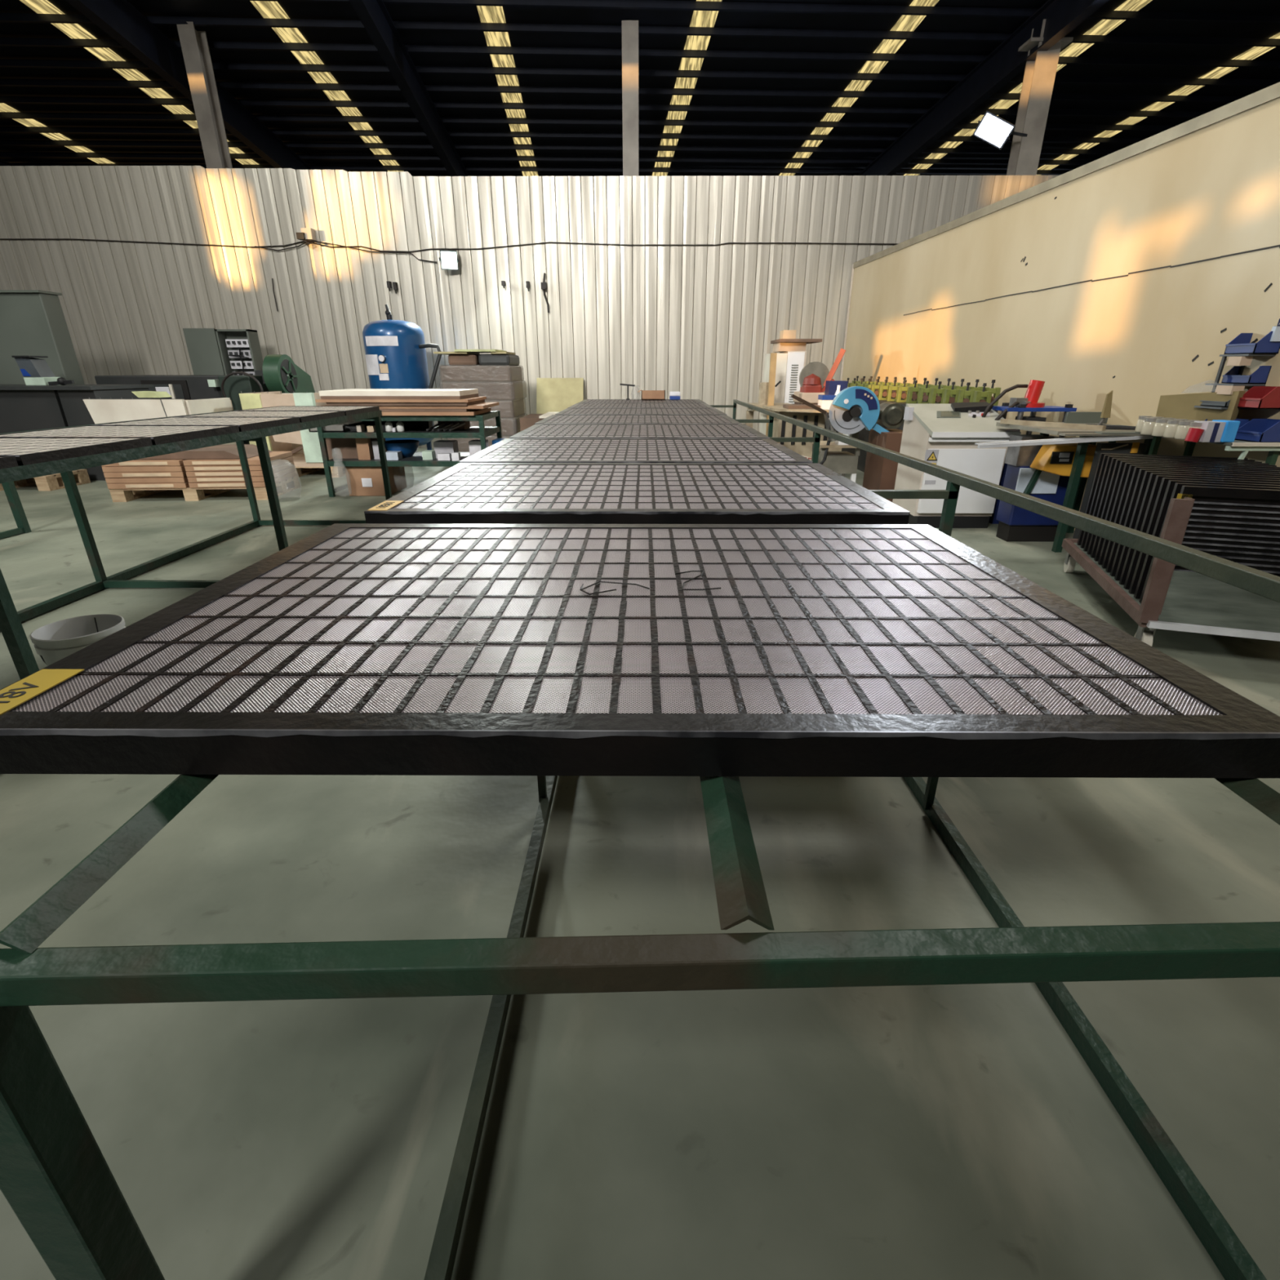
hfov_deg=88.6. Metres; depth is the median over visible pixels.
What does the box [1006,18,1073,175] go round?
steel column
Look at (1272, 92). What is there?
trim
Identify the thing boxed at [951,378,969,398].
stand
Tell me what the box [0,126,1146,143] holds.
roof purlin
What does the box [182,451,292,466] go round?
pack
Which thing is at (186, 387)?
machine
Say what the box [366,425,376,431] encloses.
carton
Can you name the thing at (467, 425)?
box
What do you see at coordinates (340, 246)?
cable
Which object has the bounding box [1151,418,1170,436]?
glass jar
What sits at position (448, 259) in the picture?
light
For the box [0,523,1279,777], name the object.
screen
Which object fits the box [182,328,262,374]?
control panel
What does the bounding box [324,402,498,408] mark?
cardboard sheet
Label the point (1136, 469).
screen
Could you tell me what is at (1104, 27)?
window
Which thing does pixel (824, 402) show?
plastic tub
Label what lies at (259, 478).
pack
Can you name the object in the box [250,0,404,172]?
window
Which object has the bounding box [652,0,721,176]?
skylight
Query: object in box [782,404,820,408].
wood offcuts
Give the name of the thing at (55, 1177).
work table
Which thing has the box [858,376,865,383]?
stand
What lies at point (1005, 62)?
rafter
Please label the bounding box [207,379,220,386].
switch plate
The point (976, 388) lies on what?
stand
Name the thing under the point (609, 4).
roof purlin
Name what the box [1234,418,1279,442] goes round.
storage bin
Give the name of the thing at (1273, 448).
bench
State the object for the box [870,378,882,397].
stand
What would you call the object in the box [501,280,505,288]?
wall hook
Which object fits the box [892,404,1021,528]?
cabinet
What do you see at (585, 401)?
screen
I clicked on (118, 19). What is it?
rafter
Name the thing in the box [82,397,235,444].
crate
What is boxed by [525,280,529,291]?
wall hook
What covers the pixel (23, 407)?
bench
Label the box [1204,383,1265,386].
shelf
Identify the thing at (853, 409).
saw
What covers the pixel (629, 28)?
steel column
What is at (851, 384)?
stand
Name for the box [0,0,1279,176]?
ceiling
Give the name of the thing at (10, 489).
metal stand
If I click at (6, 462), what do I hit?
screen
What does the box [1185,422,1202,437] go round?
glass jar
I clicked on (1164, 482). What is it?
screen
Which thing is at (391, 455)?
carton
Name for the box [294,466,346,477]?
wooden pallet
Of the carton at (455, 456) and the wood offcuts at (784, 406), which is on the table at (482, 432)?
the carton at (455, 456)
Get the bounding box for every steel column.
[176,22,232,168]
[622,20,638,176]
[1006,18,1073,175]
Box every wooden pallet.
[0,469,90,490]
[109,475,299,502]
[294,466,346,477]
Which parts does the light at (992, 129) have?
arm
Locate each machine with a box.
[94,374,269,444]
[745,352,791,435]
[841,395,998,472]
[995,435,1096,542]
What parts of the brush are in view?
handle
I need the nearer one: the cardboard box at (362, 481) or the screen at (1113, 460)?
the screen at (1113, 460)
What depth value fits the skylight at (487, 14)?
15.60 m
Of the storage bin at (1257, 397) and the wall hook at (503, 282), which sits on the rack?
the storage bin at (1257, 397)
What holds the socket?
attached to the cabinet at (937, 434)
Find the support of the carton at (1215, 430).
on the bench at (1273, 448)
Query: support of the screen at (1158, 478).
on the cart
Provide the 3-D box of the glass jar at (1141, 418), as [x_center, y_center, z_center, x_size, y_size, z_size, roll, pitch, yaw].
[3.587,-1.539,4.672,0.081,0.111,0.081,0,22,0]
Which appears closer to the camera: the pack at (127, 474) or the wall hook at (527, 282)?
the pack at (127, 474)
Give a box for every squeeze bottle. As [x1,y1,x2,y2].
[384,421,392,431]
[395,421,404,431]
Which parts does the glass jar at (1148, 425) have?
lid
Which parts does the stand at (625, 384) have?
arm, post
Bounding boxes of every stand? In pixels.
[0,481,31,538]
[619,383,635,399]
[848,377,859,386]
[852,375,861,383]
[855,378,863,386]
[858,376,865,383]
[862,378,874,389]
[865,376,875,389]
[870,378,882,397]
[872,376,879,391]
[877,379,888,399]
[880,376,892,391]
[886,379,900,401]
[888,377,897,392]
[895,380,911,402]
[897,377,910,393]
[906,377,917,394]
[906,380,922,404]
[917,377,929,400]
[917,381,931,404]
[927,377,942,395]
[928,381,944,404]
[938,378,955,396]
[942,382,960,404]
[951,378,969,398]
[956,382,975,402]
[965,379,983,399]
[972,382,992,403]
[981,379,1000,405]
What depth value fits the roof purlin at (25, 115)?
17.80 m
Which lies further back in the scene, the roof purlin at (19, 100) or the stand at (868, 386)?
the roof purlin at (19, 100)
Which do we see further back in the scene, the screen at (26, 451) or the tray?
the tray
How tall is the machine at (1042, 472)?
0.840 m
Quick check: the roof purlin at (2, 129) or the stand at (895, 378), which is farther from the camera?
the roof purlin at (2, 129)
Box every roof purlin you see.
[0,13,1279,47]
[0,37,1279,67]
[0,58,1279,86]
[0,78,1244,102]
[0,96,1208,117]
[0,111,1177,130]
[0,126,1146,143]
[0,139,1119,154]
[0,151,1094,164]
[9,162,1071,174]
[233,0,1279,22]
[412,175,491,176]
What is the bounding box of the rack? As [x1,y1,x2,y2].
[1194,353,1275,408]
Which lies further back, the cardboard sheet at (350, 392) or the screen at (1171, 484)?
the cardboard sheet at (350, 392)
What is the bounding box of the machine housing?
[0,289,84,384]
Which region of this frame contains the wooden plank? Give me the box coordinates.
[770,338,822,343]
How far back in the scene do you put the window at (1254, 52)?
17.06 m
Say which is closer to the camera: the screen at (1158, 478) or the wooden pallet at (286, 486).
the screen at (1158, 478)
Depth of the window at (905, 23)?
15.62 m
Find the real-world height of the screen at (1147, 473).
0.615 m
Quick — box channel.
[974,435,1166,448]
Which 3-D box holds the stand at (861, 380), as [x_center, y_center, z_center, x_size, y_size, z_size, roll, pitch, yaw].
[3.259,-3.719,9.674,0.140,0.259,0.084,2,22,4]
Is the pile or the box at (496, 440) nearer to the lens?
the box at (496, 440)
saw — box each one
[791,386,905,482]
[793,348,845,404]
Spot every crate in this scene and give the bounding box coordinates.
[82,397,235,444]
[239,391,331,466]
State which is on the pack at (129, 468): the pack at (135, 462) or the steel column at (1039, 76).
the pack at (135, 462)
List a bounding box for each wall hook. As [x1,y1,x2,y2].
[386,280,391,291]
[392,281,398,293]
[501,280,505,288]
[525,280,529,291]
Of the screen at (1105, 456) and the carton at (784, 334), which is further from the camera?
the carton at (784, 334)
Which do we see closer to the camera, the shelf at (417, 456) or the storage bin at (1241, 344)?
the storage bin at (1241, 344)
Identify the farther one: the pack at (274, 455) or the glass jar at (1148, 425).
the pack at (274, 455)
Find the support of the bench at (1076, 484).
on the floor
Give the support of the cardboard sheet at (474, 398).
on the cardboard sheet at (483, 400)
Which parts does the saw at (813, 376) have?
motor, arm, handle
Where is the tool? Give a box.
[48,377,75,385]
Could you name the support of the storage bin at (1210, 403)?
on the rack
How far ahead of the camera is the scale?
8.37 m
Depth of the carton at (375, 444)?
7.39 m
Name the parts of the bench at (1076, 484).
leg, leg, leg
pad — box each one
[132,391,171,397]
[951,401,993,412]
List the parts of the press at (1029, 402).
plate, bed plate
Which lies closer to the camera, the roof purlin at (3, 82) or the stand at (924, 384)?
the stand at (924, 384)
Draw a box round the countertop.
[0,384,154,390]
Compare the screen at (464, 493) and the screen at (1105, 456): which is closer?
the screen at (464, 493)
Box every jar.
[1134,415,1151,432]
[1140,417,1158,435]
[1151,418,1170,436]
[1163,419,1180,438]
[1173,420,1194,439]
[1184,419,1199,421]
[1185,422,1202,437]
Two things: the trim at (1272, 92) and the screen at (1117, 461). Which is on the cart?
the screen at (1117, 461)
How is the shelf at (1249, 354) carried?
attached to the rack
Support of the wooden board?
on the floor
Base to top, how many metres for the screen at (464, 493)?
0.073 m
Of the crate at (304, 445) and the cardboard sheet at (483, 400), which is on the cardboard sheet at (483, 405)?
the cardboard sheet at (483, 400)
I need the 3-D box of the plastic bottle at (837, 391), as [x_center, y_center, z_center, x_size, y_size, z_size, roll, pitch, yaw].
[2.589,-3.186,8.588,0.112,0.280,0.109,0,22,0]
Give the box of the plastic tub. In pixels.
[669,391,680,399]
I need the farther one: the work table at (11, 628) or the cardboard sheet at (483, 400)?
the cardboard sheet at (483, 400)
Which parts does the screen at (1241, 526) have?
frame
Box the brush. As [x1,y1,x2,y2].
[1097,390,1112,425]
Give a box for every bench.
[0,384,154,480]
[762,405,843,460]
[995,418,1152,552]
[1094,424,1279,465]
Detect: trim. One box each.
[840,263,853,380]
[853,81,1279,268]
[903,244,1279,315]
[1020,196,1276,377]
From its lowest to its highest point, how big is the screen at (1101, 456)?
0.615 m
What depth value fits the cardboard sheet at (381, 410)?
7.02 m
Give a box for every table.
[0,399,1279,1279]
[0,409,391,679]
[316,410,502,497]
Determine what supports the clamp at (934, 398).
on the machine at (864, 434)
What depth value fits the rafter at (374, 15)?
14.40 m
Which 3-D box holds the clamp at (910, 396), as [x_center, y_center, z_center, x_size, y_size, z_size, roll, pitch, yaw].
[3.283,-2.966,7.849,0.140,0.259,0.084,1,22,3]
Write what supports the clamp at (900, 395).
on the machine at (864, 434)
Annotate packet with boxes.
[1270,318,1279,341]
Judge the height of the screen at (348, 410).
0.037 m
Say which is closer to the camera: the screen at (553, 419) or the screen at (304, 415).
the screen at (304, 415)
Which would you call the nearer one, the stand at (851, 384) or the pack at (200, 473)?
the pack at (200, 473)
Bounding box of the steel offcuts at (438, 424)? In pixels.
[426,422,466,431]
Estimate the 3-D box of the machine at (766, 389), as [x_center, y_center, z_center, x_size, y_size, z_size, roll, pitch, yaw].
[1.887,-3.326,9.538,0.637,1.541,0.665,0,22,0]
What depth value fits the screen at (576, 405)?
8.80 m
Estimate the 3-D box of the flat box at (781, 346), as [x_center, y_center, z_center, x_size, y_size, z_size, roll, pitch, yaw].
[2.249,-4.416,9.901,0.385,0.119,0.560,0,22,0]
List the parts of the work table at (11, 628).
leg, leg, rail, rail, leg, leg, leg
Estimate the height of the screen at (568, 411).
0.072 m
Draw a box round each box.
[296,227,316,244]
[325,438,386,458]
[344,466,406,496]
[437,421,470,429]
[491,438,505,444]
[637,389,665,399]
[772,342,806,351]
[824,380,848,395]
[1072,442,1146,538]
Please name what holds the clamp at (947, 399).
on the machine at (864, 434)
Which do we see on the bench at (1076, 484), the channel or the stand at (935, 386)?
the channel
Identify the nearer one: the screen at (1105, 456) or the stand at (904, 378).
the screen at (1105, 456)
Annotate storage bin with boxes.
[1200,400,1230,407]
[1204,418,1249,428]
[1221,365,1271,383]
[1223,331,1279,354]
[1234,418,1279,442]
[1237,386,1279,408]
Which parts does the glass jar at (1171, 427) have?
lid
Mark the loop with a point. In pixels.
(235, 372)
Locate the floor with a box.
[0,448,1279,1279]
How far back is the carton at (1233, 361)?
4.14 m
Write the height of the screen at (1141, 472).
0.615 m
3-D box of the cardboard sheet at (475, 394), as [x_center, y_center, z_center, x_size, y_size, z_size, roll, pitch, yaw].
[-2.654,-2.739,7.369,1.484,0.031,0.839,0,22,0]
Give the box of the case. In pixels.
[362,421,432,428]
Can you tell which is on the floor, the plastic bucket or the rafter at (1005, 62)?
the plastic bucket
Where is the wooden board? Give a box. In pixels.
[536,377,583,413]
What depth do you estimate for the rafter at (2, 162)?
19.64 m
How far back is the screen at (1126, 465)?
3.90 m
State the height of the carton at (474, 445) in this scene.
0.196 m
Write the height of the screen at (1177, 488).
0.615 m
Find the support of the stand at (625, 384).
on the screen at (585, 401)
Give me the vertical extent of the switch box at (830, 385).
0.326 m
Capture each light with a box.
[439,249,458,270]
[973,110,1027,149]
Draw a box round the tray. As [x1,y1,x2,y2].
[308,421,362,431]
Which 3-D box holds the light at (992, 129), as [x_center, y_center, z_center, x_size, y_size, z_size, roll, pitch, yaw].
[7.526,-10.442,13.455,1.259,0.668,0.517,-3,23,-8]
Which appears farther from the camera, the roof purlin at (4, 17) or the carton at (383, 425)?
the roof purlin at (4, 17)
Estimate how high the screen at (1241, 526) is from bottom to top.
0.615 m
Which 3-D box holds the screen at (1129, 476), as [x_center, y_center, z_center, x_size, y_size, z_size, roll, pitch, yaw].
[3.213,-0.680,3.797,0.784,0.615,0.031,8,24,18]
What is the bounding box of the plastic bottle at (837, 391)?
[834,385,840,395]
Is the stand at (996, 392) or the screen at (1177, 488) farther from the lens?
the stand at (996, 392)
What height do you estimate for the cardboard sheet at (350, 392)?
0.050 m
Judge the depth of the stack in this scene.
9.61 m
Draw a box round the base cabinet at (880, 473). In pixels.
[862,428,902,502]
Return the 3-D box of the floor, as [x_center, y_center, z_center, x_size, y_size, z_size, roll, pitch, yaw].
[-11.149,-1.933,8.363,67.200,0.140,39.200,0,22,0]
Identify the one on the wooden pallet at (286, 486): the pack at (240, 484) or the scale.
the pack at (240, 484)
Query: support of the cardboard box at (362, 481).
on the floor
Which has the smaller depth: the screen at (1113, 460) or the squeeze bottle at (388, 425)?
the screen at (1113, 460)
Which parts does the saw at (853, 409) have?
table plate, blade, leg, arm, motor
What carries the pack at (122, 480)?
on the pack at (175, 485)
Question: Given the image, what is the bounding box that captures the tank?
[362,304,441,449]
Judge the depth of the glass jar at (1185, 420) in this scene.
4.26 m
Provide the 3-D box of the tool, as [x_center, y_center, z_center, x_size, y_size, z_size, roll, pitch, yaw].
[-7.455,-3.330,8.444,0.311,0.098,0.098,0,22,0]
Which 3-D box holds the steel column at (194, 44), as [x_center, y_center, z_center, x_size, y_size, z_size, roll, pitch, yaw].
[-9.121,-8.866,14.805,0.336,7.770,0.420,0,22,0]
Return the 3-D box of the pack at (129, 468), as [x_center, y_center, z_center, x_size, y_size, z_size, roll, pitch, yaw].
[-5.354,-1.979,7.387,0.802,0.056,0.826,-2,22,-4]
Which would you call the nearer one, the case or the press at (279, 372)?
the case
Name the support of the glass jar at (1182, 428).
on the bench at (1273, 448)
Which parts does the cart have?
frame, corner post, guide plate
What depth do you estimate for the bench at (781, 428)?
8.57 m
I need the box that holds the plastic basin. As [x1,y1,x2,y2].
[383,439,419,457]
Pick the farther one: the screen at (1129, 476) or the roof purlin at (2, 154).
the roof purlin at (2, 154)
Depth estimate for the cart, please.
3.12 m
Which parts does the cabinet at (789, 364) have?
door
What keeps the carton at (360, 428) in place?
on the table at (482, 432)
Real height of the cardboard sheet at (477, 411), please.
0.036 m
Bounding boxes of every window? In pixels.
[0,102,114,163]
[19,0,259,164]
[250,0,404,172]
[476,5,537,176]
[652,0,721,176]
[779,0,938,176]
[903,0,1151,175]
[1035,32,1279,175]
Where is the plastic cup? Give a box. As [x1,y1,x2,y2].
[1184,427,1204,442]
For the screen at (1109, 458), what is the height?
0.615 m
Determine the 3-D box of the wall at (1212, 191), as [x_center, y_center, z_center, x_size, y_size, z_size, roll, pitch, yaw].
[4.044,-1.630,3.587,0.112,2.940,16.921,-1,22,-3]
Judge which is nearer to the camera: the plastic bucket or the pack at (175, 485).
the plastic bucket
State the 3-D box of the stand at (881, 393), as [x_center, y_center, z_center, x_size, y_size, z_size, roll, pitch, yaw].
[3.271,-3.342,8.762,0.140,0.259,0.084,4,23,9]
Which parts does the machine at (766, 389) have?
table plate, post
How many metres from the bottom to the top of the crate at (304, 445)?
0.937 m
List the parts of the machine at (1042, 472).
panel, name plate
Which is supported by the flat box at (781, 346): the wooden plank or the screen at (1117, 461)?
the wooden plank
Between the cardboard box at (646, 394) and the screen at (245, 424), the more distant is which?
the cardboard box at (646, 394)
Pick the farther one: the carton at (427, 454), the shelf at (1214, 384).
the carton at (427, 454)
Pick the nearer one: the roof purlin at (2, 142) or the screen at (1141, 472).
the screen at (1141, 472)
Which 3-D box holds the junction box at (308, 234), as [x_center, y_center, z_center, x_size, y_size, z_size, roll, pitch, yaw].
[-5.420,-6.564,10.682,0.261,0.236,0.189,0,22,0]
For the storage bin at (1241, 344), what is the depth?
4.10 m
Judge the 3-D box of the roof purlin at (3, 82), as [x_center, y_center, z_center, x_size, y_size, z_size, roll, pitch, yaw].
[-5.363,-13.405,15.933,56.202,0.776,0.071,-2,22,-4]
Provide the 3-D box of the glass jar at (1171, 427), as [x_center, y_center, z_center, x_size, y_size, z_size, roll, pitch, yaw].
[3.490,-1.384,4.298,0.081,0.111,0.081,0,22,0]
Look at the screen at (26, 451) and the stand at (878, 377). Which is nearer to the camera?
the screen at (26, 451)
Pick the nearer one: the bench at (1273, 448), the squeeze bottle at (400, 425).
the bench at (1273, 448)
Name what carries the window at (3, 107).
attached to the ceiling
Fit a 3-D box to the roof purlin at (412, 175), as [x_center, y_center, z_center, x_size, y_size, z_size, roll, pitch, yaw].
[-5.811,-15.382,21.847,56.202,0.776,0.071,-2,22,-4]
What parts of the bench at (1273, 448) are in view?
leg, leg, rail, leg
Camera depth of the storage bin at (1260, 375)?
4.16 m
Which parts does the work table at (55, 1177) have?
leg, leg, rail, leg, leg, leg, leg, leg, rail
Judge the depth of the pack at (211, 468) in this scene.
7.08 m
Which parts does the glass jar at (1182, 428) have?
lid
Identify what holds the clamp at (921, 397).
on the machine at (864, 434)
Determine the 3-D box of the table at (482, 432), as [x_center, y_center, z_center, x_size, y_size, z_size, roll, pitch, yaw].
[-2.598,-2.189,7.655,1.813,0.873,0.917,0,22,0]
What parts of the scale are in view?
blue panel, lid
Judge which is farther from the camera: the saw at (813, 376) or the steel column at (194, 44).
the steel column at (194, 44)
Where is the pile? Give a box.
[520,412,558,431]
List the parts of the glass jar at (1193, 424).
lid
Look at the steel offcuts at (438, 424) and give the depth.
7.36 m
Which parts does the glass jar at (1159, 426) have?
lid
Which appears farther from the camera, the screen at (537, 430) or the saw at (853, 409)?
the saw at (853, 409)
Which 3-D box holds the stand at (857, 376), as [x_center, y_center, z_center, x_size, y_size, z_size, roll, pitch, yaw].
[3.431,-4.043,10.387,0.140,0.259,0.084,3,23,7]
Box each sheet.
[137,444,271,459]
[315,396,486,402]
[318,388,478,395]
[320,393,478,399]
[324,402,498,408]
[325,399,484,405]
[379,408,476,412]
[382,407,491,415]
[1064,412,1107,422]
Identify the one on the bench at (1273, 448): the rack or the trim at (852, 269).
the rack
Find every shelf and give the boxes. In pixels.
[325,426,494,432]
[329,452,470,461]
[1194,405,1255,408]
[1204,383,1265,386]
[1219,353,1275,356]
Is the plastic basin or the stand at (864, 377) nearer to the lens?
the plastic basin
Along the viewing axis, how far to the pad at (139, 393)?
7.65 m
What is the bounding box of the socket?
[903,406,914,420]
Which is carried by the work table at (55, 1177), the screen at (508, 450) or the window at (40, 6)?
the screen at (508, 450)
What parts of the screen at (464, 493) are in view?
label plate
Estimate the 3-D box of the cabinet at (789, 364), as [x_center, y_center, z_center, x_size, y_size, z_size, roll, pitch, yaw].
[2.193,-3.625,10.211,0.497,1.581,0.731,0,22,0]
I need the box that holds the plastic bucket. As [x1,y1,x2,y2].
[29,613,125,666]
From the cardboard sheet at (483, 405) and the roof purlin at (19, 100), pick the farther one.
the roof purlin at (19, 100)
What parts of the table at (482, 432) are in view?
leg, shelf frame, shelf frame, shelf frame, leg, leg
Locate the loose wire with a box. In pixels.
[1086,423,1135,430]
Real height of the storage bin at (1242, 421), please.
0.119 m
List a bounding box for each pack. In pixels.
[101,458,189,466]
[102,465,185,472]
[103,471,186,478]
[105,475,188,483]
[106,481,189,488]
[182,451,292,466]
[184,456,293,471]
[186,461,294,476]
[187,466,295,482]
[188,471,296,488]
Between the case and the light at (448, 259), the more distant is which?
the light at (448, 259)
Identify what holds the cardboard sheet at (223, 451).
on the pack at (135, 462)
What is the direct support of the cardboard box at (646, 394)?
on the screen at (585, 401)
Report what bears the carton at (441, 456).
on the table at (482, 432)
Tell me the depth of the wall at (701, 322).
10.91 m
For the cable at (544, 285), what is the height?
0.597 m
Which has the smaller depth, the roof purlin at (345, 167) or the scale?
the scale
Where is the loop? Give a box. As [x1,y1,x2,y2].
[221,371,263,397]
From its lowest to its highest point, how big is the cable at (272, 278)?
0.498 m
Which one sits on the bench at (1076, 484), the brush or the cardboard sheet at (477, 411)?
the brush
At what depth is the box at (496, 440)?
7.44 m
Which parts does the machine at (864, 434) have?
riser strip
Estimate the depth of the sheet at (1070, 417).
5.45 m
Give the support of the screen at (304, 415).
on the work table at (11, 628)
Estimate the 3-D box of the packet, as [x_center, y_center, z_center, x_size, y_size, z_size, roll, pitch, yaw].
[3.916,-1.899,4.019,0.063,0.126,0.034,0,22,0]
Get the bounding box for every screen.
[0,425,239,444]
[0,437,152,465]
[0,456,18,469]
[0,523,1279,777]
[90,417,300,431]
[173,410,345,422]
[238,405,379,415]
[364,462,910,524]
[459,438,813,462]
[508,423,769,438]
[534,414,742,424]
[555,408,726,414]
[567,403,714,408]
[577,399,706,403]
[1076,453,1248,545]
[1080,454,1254,548]
[1083,456,1262,551]
[1086,457,1269,554]
[1090,459,1276,557]
[1093,461,1279,561]
[1097,462,1279,564]
[1101,464,1279,568]
[1106,466,1279,572]
[1110,468,1279,576]
[1114,471,1279,580]
[1119,472,1279,584]
[1123,475,1279,589]
[1128,477,1279,594]
[1133,480,1279,599]
[1138,482,1279,603]
[1173,485,1279,577]
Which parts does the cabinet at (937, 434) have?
maker plate, label plate, door, lid, button plate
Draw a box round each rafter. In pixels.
[0,158,15,165]
[65,0,313,169]
[348,0,469,176]
[857,0,1109,175]
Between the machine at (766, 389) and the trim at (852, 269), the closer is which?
the machine at (766, 389)
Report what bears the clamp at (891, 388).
on the machine at (864, 434)
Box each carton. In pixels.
[355,424,365,431]
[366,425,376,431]
[372,440,380,459]
[382,424,386,431]
[385,450,402,460]
[422,449,435,459]
[433,440,458,458]
[437,453,451,460]
[451,452,460,461]
[468,439,488,456]
[779,329,795,338]
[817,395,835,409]
[1155,391,1245,421]
[1194,419,1239,442]
[1214,385,1244,394]
[1226,356,1253,365]
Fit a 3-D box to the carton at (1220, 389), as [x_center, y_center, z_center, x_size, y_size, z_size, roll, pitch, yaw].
[3.797,-1.611,4.225,0.077,0.053,0.126,0,22,0]
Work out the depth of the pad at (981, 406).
5.91 m
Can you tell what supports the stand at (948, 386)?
on the machine at (864, 434)
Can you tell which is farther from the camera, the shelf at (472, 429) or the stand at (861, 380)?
the stand at (861, 380)
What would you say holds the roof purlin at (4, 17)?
attached to the steel column at (194, 44)
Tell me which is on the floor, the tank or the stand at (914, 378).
the tank
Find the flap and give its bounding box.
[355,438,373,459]
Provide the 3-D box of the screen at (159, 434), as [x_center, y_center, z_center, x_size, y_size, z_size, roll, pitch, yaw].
[-2.689,-1.061,3.381,0.851,0.037,0.688,0,22,0]
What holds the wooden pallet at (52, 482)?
on the floor
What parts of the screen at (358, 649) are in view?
label plate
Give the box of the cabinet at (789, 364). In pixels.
[760,351,806,435]
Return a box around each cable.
[0,238,898,262]
[271,278,278,311]
[541,272,549,312]
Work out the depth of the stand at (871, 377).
9.73 m
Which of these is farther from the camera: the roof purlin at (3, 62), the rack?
the roof purlin at (3, 62)
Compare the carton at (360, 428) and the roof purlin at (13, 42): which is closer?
the carton at (360, 428)
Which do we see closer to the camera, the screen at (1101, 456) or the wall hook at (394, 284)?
the screen at (1101, 456)
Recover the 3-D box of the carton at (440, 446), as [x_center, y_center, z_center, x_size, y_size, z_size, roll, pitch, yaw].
[-2.229,-2.195,7.552,0.219,0.182,0.210,0,22,0]
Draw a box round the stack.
[433,349,524,452]
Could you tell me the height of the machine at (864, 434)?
0.980 m
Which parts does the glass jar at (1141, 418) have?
lid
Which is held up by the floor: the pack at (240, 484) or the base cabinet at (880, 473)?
the base cabinet at (880, 473)
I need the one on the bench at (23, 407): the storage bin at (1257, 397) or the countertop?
the countertop
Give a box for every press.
[254,354,315,393]
[981,379,1076,524]
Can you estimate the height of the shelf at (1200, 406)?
0.011 m
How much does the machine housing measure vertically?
2.306 m
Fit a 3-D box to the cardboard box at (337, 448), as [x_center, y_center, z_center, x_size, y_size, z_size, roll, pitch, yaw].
[-3.321,-2.290,7.672,0.515,0.266,0.490,0,22,0]
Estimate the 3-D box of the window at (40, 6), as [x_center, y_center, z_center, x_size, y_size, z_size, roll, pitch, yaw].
[-11.460,-11.591,10.603,0.502,1.808,26.197,-2,22,-4]
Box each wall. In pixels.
[0,165,1057,448]
[841,97,1279,530]
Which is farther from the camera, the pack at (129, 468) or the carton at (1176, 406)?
the pack at (129, 468)
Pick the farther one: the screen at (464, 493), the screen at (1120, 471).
the screen at (1120, 471)
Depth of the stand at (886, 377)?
9.12 m
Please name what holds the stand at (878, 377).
on the machine at (864, 434)
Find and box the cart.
[1062,497,1279,646]
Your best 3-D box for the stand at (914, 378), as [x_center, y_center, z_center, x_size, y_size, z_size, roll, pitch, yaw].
[3.438,-3.165,8.258,0.140,0.259,0.084,1,22,3]
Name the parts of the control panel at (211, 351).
door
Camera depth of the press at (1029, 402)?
5.78 m
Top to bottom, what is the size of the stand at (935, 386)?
0.259 m
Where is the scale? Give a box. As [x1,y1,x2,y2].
[11,355,61,385]
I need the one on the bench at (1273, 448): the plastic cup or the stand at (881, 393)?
the plastic cup
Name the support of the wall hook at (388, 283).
attached to the wall at (701, 322)
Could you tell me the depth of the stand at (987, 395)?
6.29 m

